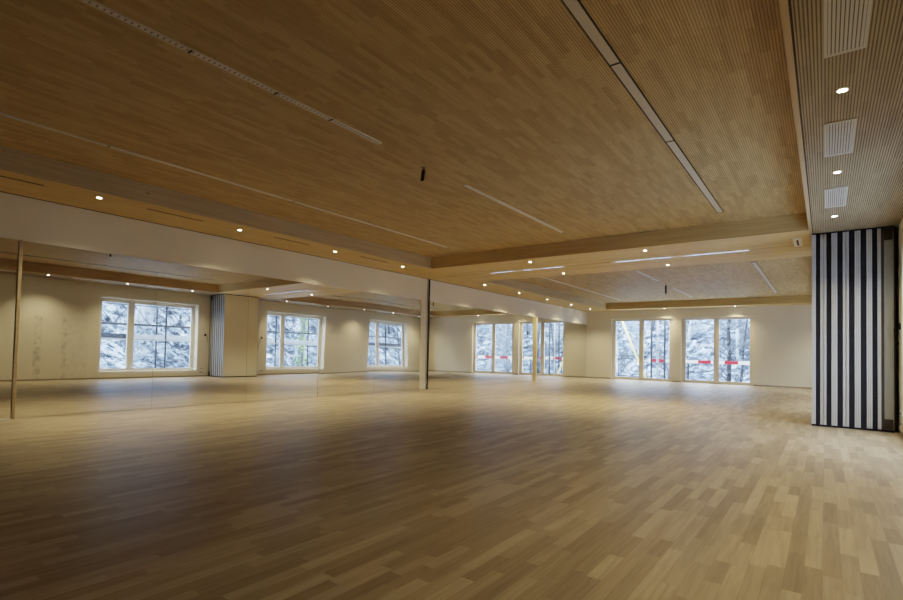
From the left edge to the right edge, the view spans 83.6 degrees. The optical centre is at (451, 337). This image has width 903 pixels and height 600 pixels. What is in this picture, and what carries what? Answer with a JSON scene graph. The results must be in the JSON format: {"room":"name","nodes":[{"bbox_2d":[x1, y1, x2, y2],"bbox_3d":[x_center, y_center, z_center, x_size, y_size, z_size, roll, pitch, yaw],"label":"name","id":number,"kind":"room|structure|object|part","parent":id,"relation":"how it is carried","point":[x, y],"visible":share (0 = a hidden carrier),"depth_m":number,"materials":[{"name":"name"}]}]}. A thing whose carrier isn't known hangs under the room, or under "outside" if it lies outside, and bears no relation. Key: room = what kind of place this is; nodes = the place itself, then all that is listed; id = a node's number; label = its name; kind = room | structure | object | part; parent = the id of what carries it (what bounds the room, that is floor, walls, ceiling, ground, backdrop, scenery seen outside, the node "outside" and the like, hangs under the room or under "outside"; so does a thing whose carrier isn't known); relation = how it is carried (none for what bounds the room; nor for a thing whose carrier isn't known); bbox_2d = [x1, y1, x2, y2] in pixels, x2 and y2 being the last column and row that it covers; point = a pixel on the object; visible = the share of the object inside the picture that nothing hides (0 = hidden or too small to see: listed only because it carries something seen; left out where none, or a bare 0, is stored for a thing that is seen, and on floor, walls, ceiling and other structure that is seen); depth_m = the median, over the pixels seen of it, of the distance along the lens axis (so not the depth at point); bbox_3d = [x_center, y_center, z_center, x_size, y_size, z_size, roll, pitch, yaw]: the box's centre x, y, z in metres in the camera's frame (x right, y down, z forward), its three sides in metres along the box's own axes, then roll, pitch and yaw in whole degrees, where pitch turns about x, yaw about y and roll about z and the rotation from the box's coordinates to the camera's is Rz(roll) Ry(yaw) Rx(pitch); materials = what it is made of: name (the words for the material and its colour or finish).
{"room":"dance studio","nodes":[
{"label":"dance studio","id":0,"kind":"room"},
{"bbox_2d":[0,192,586,417],"bbox_3d":[-0.863,-0.245,14.710,0.300,3.488,25.190,0,-2,37],"label":"wall","id":1,"kind":"structure","parent":0,"point":[21,218],"depth_m":9.74,"materials":[{"name":"white paint"}]},
{"bbox_2d":[0,237,18,418],"bbox_3d":[-6.772,-0.152,6.503,0.024,2.552,1.781,0,-2,37],"label":"mirror panel","id":2,"kind":"object","parent":1,"relation":"attached to","point":[8,247],"visible":1,"depth_m":7.15,"materials":[{"name":"silver metal"}]},
{"bbox_2d":[10,240,22,418],"bbox_3d":[-6.213,-0.118,7.224,0.064,2.558,0.036,0,-2,37],"label":"frame post","id":3,"kind":"object","parent":1,"relation":"attached to","point":[20,246],"visible":1,"depth_m":7.21,"materials":[{"name":"brown wood"}]},
{"bbox_2d":[0,175,43,185],"bbox_3d":[-5.747,-2.053,6.413,0.056,0.002,0.940,0,-2,37],"label":"slit","id":4,"kind":"object","parent":1,"relation":"attached to","point":[0,175],"visible":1,"depth_m":6.59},
{"bbox_2d":[15,241,156,417],"bbox_3d":[-5.675,-0.085,7.985,0.024,2.552,1.821,0,-2,37],"label":"mirror panel","id":5,"kind":"object","parent":1,"relation":"attached to","point":[86,341],"visible":1,"depth_m":7.89,"materials":[{"name":"silver metal"}]},
{"bbox_2d":[147,208,202,221],"bbox_3d":[-4.445,-1.972,8.172,0.056,0.002,0.900,0,-2,37],"label":"slit","id":6,"kind":"object","parent":1,"relation":"attached to","point":[147,208],"visible":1,"depth_m":8.12,"materials":[{"name":"black"}]},
{"bbox_2d":[151,261,248,408],"bbox_3d":[-4.613,-0.019,9.421,0.024,2.552,1.746,0,-2,37],"label":"mirror panel","id":7,"kind":"object","parent":1,"relation":"attached to","point":[201,321],"visible":1,"depth_m":9.34,"materials":[{"name":"silver metal"}]},
{"bbox_2d":[245,275,319,401],"bbox_3d":[-3.563,0.046,10.839,0.024,2.552,1.776,0,-2,37],"label":"mirror panel","id":8,"kind":"object","parent":1,"relation":"attached to","point":[284,315],"visible":1,"depth_m":10.76,"materials":[{"name":"silver metal"}]},
{"bbox_2d":[0,191,586,311],"bbox_3d":[-0.706,-1.694,14.660,0.012,0.009,24.590,0,-2,37],"label":"trim","id":9,"kind":"structure","parent":1,"relation":"attached to","point":[0,191],"depth_m":9.56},
{"bbox_2d":[0,146,609,311],"bbox_3d":[-0.230,-1.844,14.315,1.187,0.288,24.590,0,-2,37],"label":"ceiling beam","id":10,"kind":"structure","parent":1,"relation":"attached to","point":[64,183],"depth_m":8.58,"materials":[{"name":"brown wood"}]},
{"bbox_2d":[317,285,375,396],"bbox_3d":[-2.505,0.111,12.268,0.026,2.552,1.776,0,-2,37],"label":"mirror panel","id":11,"kind":"object","parent":1,"relation":"attached to","point":[347,316],"visible":1,"depth_m":12.19,"materials":[{"name":"silver metal"}]},
{"bbox_2d":[373,293,420,392],"bbox_3d":[-1.442,0.177,13.704,0.027,2.552,1.791,0,-2,37],"label":"mirror panel","id":12,"kind":"object","parent":1,"relation":"attached to","point":[397,319],"visible":1,"depth_m":13.66,"materials":[{"name":"silver metal"}]},
{"bbox_2d":[425,279,429,388],"bbox_3d":[-0.700,-0.092,14.674,0.065,3.188,0.105,0,-2,37],"label":"frame post","id":13,"kind":"object","parent":1,"relation":"attached to","point":[428,280],"depth_m":14.64,"materials":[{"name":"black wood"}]},
{"bbox_2d":[428,302,463,388],"bbox_3d":[-0.157,0.256,15.435,0.033,2.552,1.786,0,-2,37],"label":"mirror panel","id":14,"kind":"object","parent":1,"relation":"attached to","point":[446,325],"visible":1,"depth_m":15.40,"materials":[{"name":"silver metal"}]},
{"bbox_2d":[463,307,491,385],"bbox_3d":[0.865,0.320,16.817,0.033,2.552,1.646,0,-2,37],"label":"mirror panel","id":15,"kind":"object","parent":1,"relation":"attached to","point":[477,322],"visible":1,"depth_m":16.77,"materials":[{"name":"silver metal"}]},
{"bbox_2d":[490,311,514,383],"bbox_3d":[1.843,0.380,18.138,0.032,2.552,1.636,0,-2,37],"label":"mirror panel","id":16,"kind":"object","parent":1,"relation":"attached to","point":[502,324],"visible":0.99,"depth_m":18.11,"materials":[{"name":"silver metal"}]},
{"bbox_2d":[514,314,534,382],"bbox_3d":[2.800,0.439,19.431,0.032,2.552,1.576,0,-2,37],"label":"mirror panel","id":17,"kind":"object","parent":1,"relation":"attached to","point":[524,325],"visible":0.99,"depth_m":19.42,"materials":[{"name":"silver metal"}]},
{"bbox_2d":[537,318,554,380],"bbox_3d":[3.877,0.505,20.885,0.033,2.552,1.796,0,-2,37],"label":"mirror panel","id":18,"kind":"object","parent":1,"relation":"attached to","point":[546,327],"visible":0.97,"depth_m":20.90,"materials":[{"name":"silver metal"}]},
{"bbox_2d":[555,320,571,379],"bbox_3d":[4.944,0.571,22.327,0.033,2.552,1.786,0,-2,37],"label":"mirror panel","id":19,"kind":"object","parent":1,"relation":"attached to","point":[563,330],"visible":0.99,"depth_m":22.32,"materials":[{"name":"silver metal"}]},
{"bbox_2d":[572,323,586,378],"bbox_3d":[5.999,0.637,23.753,0.033,2.552,1.756,0,-2,37],"label":"mirror panel","id":20,"kind":"object","parent":1,"relation":"attached to","point":[579,331],"visible":1,"depth_m":23.77,"materials":[{"name":"silver metal"}]},
{"bbox_2d":[0,0,811,302],"bbox_3d":[3.466,-2.111,11.630,10.925,0.250,25.250,0,-2,37],"label":"ceiling","id":21,"kind":"structure","parent":0,"point":[512,102],"depth_m":5.12,"materials":[{"name":"brown wood"}]},
{"bbox_2d":[0,113,446,247],"bbox_3d":[-2.558,-2.211,8.250,0.045,0.014,8.250,0,-2,37],"label":"ceiling slot","id":22,"kind":"object","parent":21,"relation":"attached to","point":[2,114],"visible":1,"depth_m":6.82,"materials":[{"name":"grey metal"}]},
{"bbox_2d":[80,0,381,144],"bbox_3d":[-1.784,-2.303,4.556,0.065,0.014,3.230,0,-2,37],"label":"ceiling slot","id":23,"kind":"object","parent":21,"relation":"attached to","point":[92,3],"visible":1,"depth_m":4.27,"materials":[{"name":"grey metal"}]},
{"bbox_2d":[420,167,425,180],"bbox_3d":[-0.369,-2.133,6.608,0.075,0.170,0.067,0,-2,37],"label":"cable","id":24,"kind":"object","parent":21,"relation":"hanging from","point":[422,168],"visible":1,"depth_m":6.60,"materials":[{"name":"black rubber"}]},
{"bbox_2d":[464,185,562,232],"bbox_3d":[1.181,-2.120,8.579,0.055,0.012,3.310,0,-2,37],"label":"ceiling slot","id":25,"kind":"object","parent":21,"relation":"attached to","point":[467,186],"visible":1,"depth_m":8.28,"materials":[{"name":"grey metal"}]},
{"bbox_2d":[541,277,618,299],"bbox_3d":[4.931,-1.743,18.589,0.060,0.012,7.900,0,-2,37],"label":"ceiling slot","id":26,"kind":"object","parent":21,"relation":"attached to","point":[541,277],"visible":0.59,"depth_m":17.96,"materials":[{"name":"white metal"}]},
{"bbox_2d":[431,213,811,280],"bbox_3d":[3.405,-1.844,11.600,7.888,0.288,2.550,0,-2,37],"label":"ceiling beam","id":27,"kind":"structure","parent":21,"relation":"attached to","point":[777,230],"depth_m":10.45,"materials":[{"name":"brown wood"}]},
{"bbox_2d":[436,244,810,277],"bbox_3d":[3.043,-1.695,11.856,8.775,0.011,0.104,0,-2,37],"label":"track","id":28,"kind":"object","parent":27,"relation":"attached to","point":[804,244],"visible":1,"depth_m":11.09,"materials":[{"name":"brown metal"}]},
{"bbox_3d":[1.867,-1.697,12.726,2.050,0.008,0.100,0,-2,36],"label":"rail","id":29,"kind":"part","parent":28,"relation":"part of","materials":[{"name":"metal"}]},
{"bbox_3d":[4.005,-1.696,11.143,0.930,0.008,0.100,0,-2,36],"label":"rail","id":30,"kind":"part","parent":28,"relation":"part of","materials":[{"name":"metal"}]},
{"bbox_3d":[5.095,-1.696,10.337,1.720,0.008,0.100,0,-2,36],"label":"rail","id":31,"kind":"part","parent":28,"relation":"part of","materials":[{"name":"metal"}]},
{"bbox_2d":[458,241,808,277],"bbox_3d":[3.444,-1.697,11.652,7.888,0.005,0.830,0,-2,37],"label":"trim","id":32,"kind":"structure","parent":27,"relation":"attached to","point":[803,241],"depth_m":10.96,"materials":[{"name":"brown wood"}]},
{"bbox_2d":[792,237,802,246],"bbox_3d":[6.205,-1.702,9.055,0.130,0.024,0.760,0,-2,37],"label":"ceiling plate","id":33,"kind":"object","parent":27,"relation":"attached to","point":[797,242],"visible":1,"depth_m":9.02,"materials":[{"name":"white paint"}]},
{"bbox_2d":[561,0,723,212],"bbox_3d":[1.944,-2.210,4.962,0.100,0.014,8.320,0,-2,37],"label":"ceiling slot","id":34,"kind":"object","parent":21,"relation":"attached to","point":[575,8],"visible":1,"depth_m":4.46,"materials":[{"name":"grey metal"}]},
{"bbox_2d":[636,270,658,281],"bbox_3d":[5.883,-1.824,15.118,0.070,0.012,2.350,0,-2,37],"label":"ceiling slot","id":35,"kind":"object","parent":21,"relation":"attached to","point":[637,270],"visible":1,"depth_m":14.95,"materials":[{"name":"white metal"}]},
{"bbox_2d":[751,262,777,292],"bbox_3d":[9.630,-1.733,15.423,0.110,0.012,7.200,0,-2,37],"label":"ceiling slot","id":36,"kind":"object","parent":21,"relation":"attached to","point":[755,264],"visible":1,"depth_m":14.66,"materials":[{"name":"white metal"}]},
{"bbox_2d":[779,0,812,250],"bbox_3d":[6.604,-1.840,9.258,0.040,0.294,24.590,0,-2,37],"label":"trim","id":37,"kind":"structure","parent":21,"relation":"attached to","point":[784,8],"depth_m":3.99,"materials":[{"name":"brown wood"}]},
{"bbox_2d":[0,378,902,599],"bbox_3d":[3.320,1.573,11.532,10.805,0.150,25.190,0,-2,37],"label":"floor","id":38,"kind":"structure","parent":0,"point":[576,488],"depth_m":3.75,"materials":[{"name":"brown wood"}]},
{"bbox_2d":[534,317,537,381],"bbox_3d":[3.341,0.476,20.088,0.110,2.548,0.100,0,-2,37],"label":"timber post","id":39,"kind":"object","parent":38,"relation":"on","point":[536,318],"visible":1,"depth_m":20.05,"materials":[{"name":"brown wood"}]},
{"bbox_2d":[812,233,819,425],"bbox_3d":[6.465,-0.112,8.952,0.114,3.196,1.460,0,-2,37],"label":"partition panel","id":40,"kind":"object","parent":38,"relation":"on","point":[815,237],"visible":0.99,"depth_m":8.37,"materials":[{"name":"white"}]},
{"bbox_2d":[820,232,830,426],"bbox_3d":[6.571,-0.112,8.873,0.146,3.196,1.462,0,-2,37],"label":"partition panel","id":41,"kind":"object","parent":38,"relation":"on","point":[825,238],"visible":1,"depth_m":8.29,"materials":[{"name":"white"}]},
{"bbox_2d":[831,231,842,427],"bbox_3d":[6.689,-0.112,8.785,0.146,3.196,1.462,0,-2,37],"label":"partition panel","id":42,"kind":"object","parent":38,"relation":"on","point":[836,237],"visible":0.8,"depth_m":8.21,"materials":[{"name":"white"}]},
{"bbox_2d":[843,230,854,428],"bbox_3d":[6.808,-0.112,8.697,0.147,3.196,1.462,0,-2,37],"label":"partition panel","id":43,"kind":"object","parent":38,"relation":"on","point":[848,235],"visible":0.84,"depth_m":8.11,"materials":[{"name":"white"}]},
{"bbox_2d":[854,229,866,429],"bbox_3d":[6.928,-0.112,8.609,0.146,3.196,1.462,0,-2,37],"label":"partition panel","id":44,"kind":"object","parent":38,"relation":"on","point":[859,234],"visible":0.75,"depth_m":8.02,"materials":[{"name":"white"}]},
{"bbox_2d":[866,227,877,430],"bbox_3d":[7.040,-0.112,8.525,0.131,3.196,1.462,0,-2,37],"label":"partition panel","id":45,"kind":"object","parent":38,"relation":"on","point":[871,233],"visible":0.62,"depth_m":7.94,"materials":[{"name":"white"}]},
{"bbox_2d":[877,226,895,431],"bbox_3d":[7.178,-0.112,8.417,0.215,3.196,1.472,0,-2,37],"label":"partition panel","id":46,"kind":"object","parent":38,"relation":"on","point":[886,236],"visible":0.89,"depth_m":7.84,"materials":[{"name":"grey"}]},
{"bbox_2d":[617,319,749,382],"bbox_3d":[18.214,-16.147,18.382,78.000,37.044,78.000,0,-2,37],"label":"ground","id":47,"kind":"structure","parent":0,"point":[702,341],"depth_m":33.81,"materials":[{"name":"white snow"}]},
{"bbox_2d":[616,321,637,376],"bbox_3d":[10.734,-2.253,32.568,2.246,10.755,2.452,3,-2,-40],"label":"bare tree","id":48,"kind":"object","parent":47,"relation":"on","point":[617,335],"visible":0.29,"depth_m":32.23,"materials":[{"name":"grey plant"}]},
{"bbox_2d":[631,321,650,351],"bbox_3d":[13.376,-3.217,35.096,2.694,10.578,2.456,2,-2,-34],"label":"bare tree","id":49,"kind":"object","parent":47,"relation":"on","point":[637,322],"visible":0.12,"depth_m":34.92,"materials":[{"name":"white plant"}]},
{"bbox_2d":[648,321,663,330],"bbox_3d":[15.582,-3.868,38.137,2.350,7.855,2.031,1,-2,6],"label":"bare tree","id":50,"kind":"object","parent":47,"relation":"on","point":[654,324],"visible":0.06,"depth_m":37.54,"materials":[{"name":"grey plant"}]},
{"bbox_2d":[646,321,689,378],"bbox_3d":[12.252,-2.381,28.419,2.271,10.872,2.478,2,-2,-28],"label":"bare tree","id":51,"kind":"object","parent":47,"relation":"on","point":[668,336],"visible":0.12,"depth_m":28.42,"materials":[{"name":"grey plant"}]},
{"bbox_2d":[686,323,695,369],"bbox_3d":[14.473,-0.882,32.080,1.925,7.442,2.227,0,-2,40],"label":"bare tree","id":52,"kind":"object","parent":47,"relation":"on","point":[690,342],"visible":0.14,"depth_m":31.58,"materials":[{"name":"grey plant"}]},
{"bbox_2d":[688,320,707,339],"bbox_3d":[17.419,-4.122,35.118,2.770,9.534,2.708,2,-2,-31],"label":"bare tree","id":53,"kind":"object","parent":47,"relation":"on","point":[691,334],"visible":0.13,"depth_m":34.62,"materials":[{"name":"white plant"}]},
{"bbox_2d":[711,319,747,381],"bbox_3d":[13.932,-2.033,25.008,2.715,9.993,2.508,2,-2,-17],"label":"bare tree","id":54,"kind":"object","parent":47,"relation":"on","point":[728,328],"visible":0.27,"depth_m":25.15,"materials":[{"name":"grey plant"}]},
{"bbox_2d":[724,319,749,381],"bbox_3d":[16.103,-0.643,27.241,1.896,7.331,2.194,1,-2,-2],"label":"bare tree","id":55,"kind":"object","parent":47,"relation":"on","point":[743,347],"visible":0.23,"depth_m":27.35,"materials":[{"name":"grey plant"}]},
{"bbox_2d":[731,319,748,330],"bbox_3d":[18.788,-4.723,34.054,2.804,9.651,2.741,1,-2,-2],"label":"bare tree","id":56,"kind":"object","parent":47,"relation":"on","point":[744,320],"visible":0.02,"depth_m":33.68,"materials":[{"name":"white plant"}]},
{"bbox_2d":[731,319,749,360],"bbox_3d":[17.889,-3.726,31.501,2.374,11.366,2.591,2,-2,-22],"label":"bare tree","id":57,"kind":"object","parent":47,"relation":"on","point":[738,356],"visible":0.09,"depth_m":31.18,"materials":[{"name":"grey plant"}]},
{"bbox_2d":[586,305,811,386],"bbox_3d":[10.655,0.214,21.696,10.505,3.488,0.360,0,-2,37],"label":"wall","id":58,"kind":"structure","parent":0,"point":[782,334],"depth_m":20.20,"materials":[{"name":"white paint"}]},
{"bbox_2d":[612,318,672,381],"bbox_3d":[8.691,0.556,23.090,2.710,2.800,0.139,0,-2,37],"label":"door","id":59,"kind":"structure","parent":58,"relation":"in","point":[641,321],"depth_m":23.08,"materials":[{"name":"beige wood"}]},
{"bbox_3d":[8.176,0.569,23.495,1.180,2.705,0.060,0,-2,36],"label":"sash","id":60,"kind":"part","parent":59,"relation":"part of","materials":[{"name":"glass"}]},
{"bbox_3d":[9.217,0.569,22.725,1.210,2.705,0.060,0,-2,36],"label":"sash","id":61,"kind":"part","parent":59,"relation":"part of","materials":[{"name":"clear glass"}]},
{"bbox_2d":[586,377,811,388],"bbox_3d":[10.627,1.925,21.407,10.205,0.050,0.012,0,-2,37],"label":"baseboard","id":62,"kind":"structure","parent":58,"relation":"attached to","point":[586,377],"depth_m":19.97,"materials":[{"name":"beige wood"}]},
{"bbox_2d":[606,295,811,310],"bbox_3d":[10.506,-1.405,21.195,7.888,0.288,0.740,0,-2,37],"label":"trim","id":63,"kind":"structure","parent":58,"relation":"attached to","point":[802,299],"depth_m":20.63,"materials":[{"name":"brown wood"}]},
{"bbox_2d":[681,317,753,385],"bbox_3d":[11.159,0.556,21.264,2.730,2.800,0.139,0,-2,37],"label":"door","id":64,"kind":"structure","parent":58,"relation":"in","point":[716,319],"depth_m":21.25,"materials":[{"name":"beige wood"}]},
{"bbox_3d":[10.640,0.569,21.672,1.190,2.705,0.060,0,-2,36],"label":"sash","id":65,"kind":"part","parent":64,"relation":"part of","materials":[{"name":"clear glass"}]},
{"bbox_3d":[11.689,0.569,20.896,1.220,2.705,0.060,0,-2,36],"label":"sash","id":66,"kind":"part","parent":64,"relation":"part of","materials":[{"name":"glass"}]},
{"bbox_2d":[896,218,902,431],"bbox_3d":[7.630,-0.244,8.426,0.420,3.488,25.190,0,-2,37],"label":"wall","id":67,"kind":"structure","parent":0,"point":[899,231],"depth_m":7.75,"materials":[{"name":"white paint"}]},
{"bbox_2d":[791,0,902,233],"bbox_3d":[7.064,-1.843,8.918,1.075,0.288,24.590,0,-2,37],"label":"ceiling","id":68,"kind":"structure","parent":67,"relation":"attached to","point":[872,174],"depth_m":4.31,"materials":[{"name":"brown wood"}]},
{"bbox_2d":[825,186,847,207],"bbox_3d":[4.984,-1.810,6.556,0.230,0.010,0.955,0,-2,37],"label":"air vent","id":69,"kind":"object","parent":68,"relation":"attached to","point":[837,196],"visible":1,"depth_m":6.52,"materials":[{"name":"white metal"}]},
{"bbox_2d":[824,117,856,157],"bbox_3d":[3.697,-1.889,4.817,0.230,0.010,0.905,0,-2,37],"label":"air vent","id":70,"kind":"object","parent":68,"relation":"attached to","point":[839,136],"visible":1,"depth_m":4.77,"materials":[{"name":"white metal"}]},
{"bbox_2d":[836,87,848,92],"bbox_3d":[3.056,-1.931,3.951,0.085,0.006,0.085,0,-2,37],"label":"recessed light","id":71,"kind":"object","parent":68,"relation":"attached to","point":[842,90],"visible":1,"depth_m":3.95,"materials":[{"name":"white"}]},
{"bbox_2d":[824,0,872,58],"bbox_3d":[2.429,-1.967,3.104,0.230,0.010,0.890,0,-2,37],"label":"air vent","id":72,"kind":"object","parent":68,"relation":"attached to","point":[846,22],"visible":1,"depth_m":3.18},
{"bbox_2d":[894,323,900,343],"bbox_3d":[6.778,-0.053,7.657,0.078,0.308,0.121,1,-2,3],"label":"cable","id":73,"kind":"object","parent":67,"relation":"attached to","point":[899,324],"visible":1,"depth_m":7.68,"materials":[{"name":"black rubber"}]},
{"bbox_2d":[902,244,902,398],"bbox_3d":[5.774,-0.103,5.977,0.361,2.650,3.370,0,-2,37],"label":"window","id":74,"kind":"structure","parent":67,"relation":"in","point":[902,244],"depth_m":7.41,"materials":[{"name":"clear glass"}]},
{"bbox_3d":[2.690,1.799,12.367,20.200,0.420,31.200,0,-2,37],"label":"terrace","id":75,"kind":"object","parent":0,"visible":0},
{"bbox_2d":[616,355,646,376],"bbox_3d":[7.416,1.500,26.252,5.324,1.204,0.073,0,-2,37],"label":"guard rail","id":76,"kind":"object","parent":75,"relation":"on","point":[618,358],"visible":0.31,"depth_m":25.25,"materials":[{"name":"metal"}]},
{"bbox_2d":[621,321,646,377],"bbox_3d":[8.781,0.095,24.868,1.772,4.031,0.110,0,-2,37],"label":"pole","id":77,"kind":"object","parent":75,"relation":"on","point":[624,326],"visible":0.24,"depth_m":24.78,"materials":[{"name":"wood"}]},
{"bbox_2d":[650,321,652,377],"bbox_3d":[9.768,-0.134,24.671,0.100,4.480,0.100,0,-2,37],"label":"scaffold pole","id":78,"kind":"object","parent":75,"relation":"on","point":[651,335],"visible":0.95,"depth_m":24.62,"materials":[{"name":"metal"}]},
{"bbox_2d":[644,359,668,361],"bbox_3d":[10.234,1.581,24.621,1.950,1.070,0.068,0,-2,37],"label":"board","id":79,"kind":"object","parent":75,"relation":"on","point":[648,360],"visible":0.27,"depth_m":24.72,"materials":[{"name":"metal"}]},
{"bbox_2d":[656,321,658,377],"bbox_3d":[10.001,-0.134,24.499,0.110,4.480,0.110,0,-2,37],"label":"scaffold pole","id":80,"kind":"object","parent":75,"relation":"on","point":[657,349],"visible":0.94,"depth_m":24.43,"materials":[{"name":"silver metal"}]},
{"bbox_2d":[663,321,665,378],"bbox_3d":[10.258,-0.134,24.309,0.100,4.480,0.100,0,-2,37],"label":"scaffold pole","id":81,"kind":"object","parent":75,"relation":"on","point":[664,336],"visible":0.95,"depth_m":24.26,"materials":[{"name":"metal"}]},
{"bbox_2d":[686,360,749,379],"bbox_3d":[12.831,1.567,22.078,4.850,1.060,0.068,0,-2,37],"label":"board","id":82,"kind":"object","parent":75,"relation":"on","point":[687,361],"visible":0.41,"depth_m":22.88,"materials":[{"name":"metal"}]},
{"bbox_3d":[10.986,1.568,23.460,0.060,1.060,0.040,0,-2,36],"label":"leg","id":83,"kind":"part","parent":82,"relation":"part of","materials":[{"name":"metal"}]}
]}

